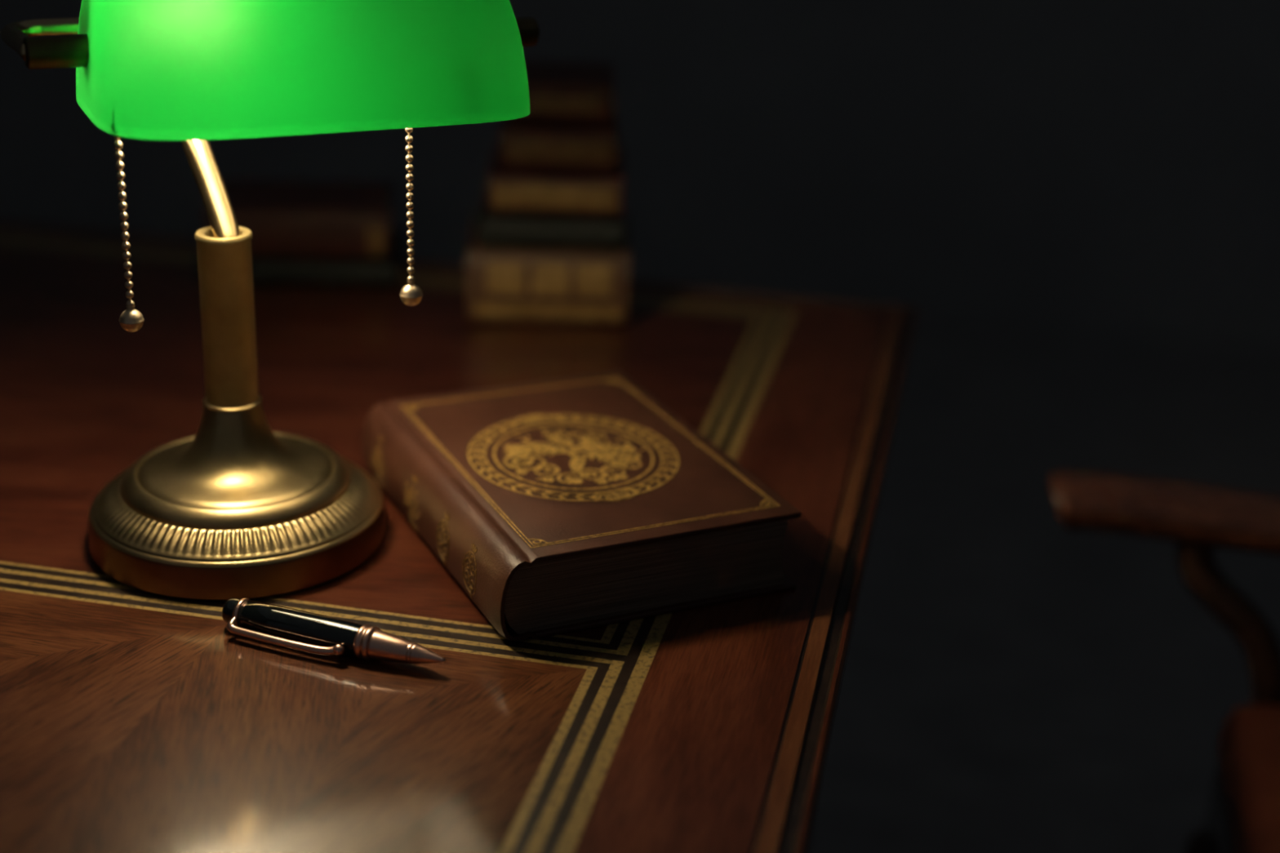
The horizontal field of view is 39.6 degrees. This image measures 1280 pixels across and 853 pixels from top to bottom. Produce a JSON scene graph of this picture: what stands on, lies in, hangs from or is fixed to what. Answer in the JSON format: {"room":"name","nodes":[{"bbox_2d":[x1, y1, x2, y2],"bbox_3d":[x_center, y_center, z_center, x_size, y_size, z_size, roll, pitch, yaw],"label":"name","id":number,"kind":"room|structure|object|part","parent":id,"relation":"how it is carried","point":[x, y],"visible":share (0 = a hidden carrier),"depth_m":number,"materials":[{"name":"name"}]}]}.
{"room":"office","nodes":[
{"label":"office","id":0,"kind":"room"},
{"bbox_2d":[0,0,1279,351],"bbox_3d":[0.833,-1.490,3.401,5.600,2.700,0.100,6,22,10],"label":"wall","id":1,"kind":"structure","parent":0,"point":[1103,167],"depth_m":3.78,"materials":[{"name":"paint"}]},
{"bbox_2d":[808,317,1279,852],"bbox_3d":[0.204,0.807,1.317,5.600,0.050,5.600,6,22,10],"label":"floor","id":2,"kind":"structure","parent":0,"point":[1015,680],"depth_m":2.61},
{"bbox_2d":[0,219,917,852],"bbox_3d":[-0.563,0.392,1.204,1.350,0.750,1.220,6,22,10],"label":"desk","id":3,"kind":"object","parent":2,"relation":"on","point":[132,720],"visible":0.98,"depth_m":0.94,"materials":[{"name":"brown wood"}]},
{"bbox_2d":[0,0,539,600],"bbox_3d":[-0.194,-0.100,1.002,0.286,0.338,0.186,-8,24,-24],"label":"desk lamp","id":4,"kind":"object","parent":3,"relation":"on","point":[193,73],"visible":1,"depth_m":0.93,"materials":[{"name":"gold metal"}]},
{"bbox_3d":[-0.288,-0.191,0.904,0.047,0.016,0.016,-8,24,-24],"label":"shade knob","id":5,"kind":"part","parent":4,"relation":"part of","materials":[{"name":"gold metal"}]},
{"bbox_3d":[-0.260,-0.107,0.894,0.004,0.106,0.004,-8,24,-24],"label":"pull chain","id":6,"kind":"part","parent":4,"relation":"part of","materials":[{"name":"metal"}]},
{"bbox_3d":[-0.182,-0.215,0.948,0.226,0.084,0.156,-8,24,-24],"label":"lamp shade","id":7,"kind":"part","parent":4,"relation":"part of","materials":[{"name":"green glass"}]},
{"bbox_3d":[-0.122,-0.137,0.945,0.004,0.132,0.004,-8,24,-24],"label":"pull chain","id":8,"kind":"part","parent":4,"relation":"part of","materials":[{"name":"gold metal"}]},
{"bbox_3d":[-0.076,-0.221,0.999,0.037,0.016,0.016,-8,24,-24],"label":"shade knob","id":9,"kind":"part","parent":4,"relation":"part of","materials":[{"name":"gold metal"}]},
{"bbox_2d":[196,230,408,287],"bbox_3d":[-0.288,-0.146,1.534,0.165,0.022,0.105,1,22,-2],"label":"book","id":10,"kind":"object","parent":3,"relation":"on","point":[322,272],"visible":0.41,"depth_m":1.49,"materials":[{"name":"green fabric"}]},
{"bbox_2d":[205,179,395,259],"bbox_3d":[-0.287,-0.176,1.518,0.150,0.045,0.096,0,22,-5],"label":"book","id":11,"kind":"object","parent":10,"relation":"on","point":[285,219],"visible":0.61,"depth_m":1.48,"materials":[{"name":"red fabric"}]},
{"bbox_2d":[222,597,446,664],"bbox_3d":[-0.160,0.109,0.917,0.130,0.018,0.024,10,23,19],"label":"ballpoint pen","id":12,"kind":"object","parent":3,"relation":"on","point":[279,625],"visible":1,"depth_m":0.91,"materials":[{"name":"black paint"}]},
{"bbox_2d":[466,209,629,324],"bbox_3d":[-0.074,-0.131,1.464,0.128,0.060,0.127,1,22,-2],"label":"book","id":13,"kind":"object","parent":3,"relation":"on","point":[556,286],"visible":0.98,"depth_m":1.41,"materials":[{"name":"beige leather"}]},
{"bbox_2d":[480,182,622,250],"bbox_3d":[-0.072,-0.171,1.449,0.112,0.026,0.114,1,22,-3],"label":"book","id":14,"kind":"object","parent":13,"relation":"on","point":[497,230],"visible":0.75,"depth_m":1.40,"materials":[{"name":"green fabric"}]},
{"bbox_2d":[487,142,624,217],"bbox_3d":[-0.066,-0.200,1.440,0.106,0.034,0.110,2,22,-1],"label":"book","id":15,"kind":"object","parent":14,"relation":"on","point":[580,193],"visible":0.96,"depth_m":1.39,"materials":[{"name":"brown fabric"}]},
{"bbox_2d":[499,107,618,172],"bbox_3d":[-0.066,-0.232,1.428,0.092,0.036,0.100,1,22,-4],"label":"book","id":16,"kind":"object","parent":15,"relation":"on","point":[522,146],"visible":0.83,"depth_m":1.38,"materials":[{"name":"red fabric"}]},
{"bbox_2d":[512,60,613,125],"bbox_3d":[-0.060,-0.265,1.415,0.078,0.034,0.089,1,22,-2],"label":"book","id":17,"kind":"object","parent":16,"relation":"on","point":[573,93],"visible":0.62,"depth_m":1.38,"materials":[{"name":"red fabric"}]},
{"bbox_2d":[361,370,801,641],"bbox_3d":[-0.044,0.039,1.060,0.180,0.048,0.243,-8,24,-24],"label":"book","id":18,"kind":"object","parent":3,"relation":"on","point":[567,504],"visible":1,"depth_m":1.00,"materials":[{"name":"brown leather"}]},
{"bbox_2d":[1048,468,1279,852],"bbox_3d":[0.602,0.357,1.089,0.734,0.990,0.606,6,22,10],"label":"armchair","id":19,"kind":"object","parent":2,"relation":"on","point":[1243,815],"visible":1,"depth_m":1.30,"materials":[{"name":"brown wood"}]},
{"bbox_3d":[0.624,0.079,1.272,0.652,0.080,0.065,6,22,10],"label":"armrest","id":20,"kind":"part","parent":19,"relation":"part of","materials":[{"name":"brown wood"}]},
{"bbox_3d":[0.439,0.512,1.466,0.062,0.405,0.051,6,22,10],"label":"leg","id":21,"kind":"part","parent":19,"relation":"part of","materials":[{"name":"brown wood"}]},
{"bbox_3d":[0.625,0.421,1.109,0.485,0.108,0.520,6,22,10],"label":"seat frame","id":22,"kind":"part","parent":19,"relation":"part of","materials":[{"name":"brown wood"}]},
{"bbox_2d":[1217,703,1279,852],"bbox_3d":[0.618,0.343,1.080,0.475,0.066,0.516,6,22,10],"label":"seat cushion","id":23,"kind":"object","parent":19,"relation":"on","point":[1248,747],"depth_m":1.25,"materials":[{"name":"leather"}]}
]}

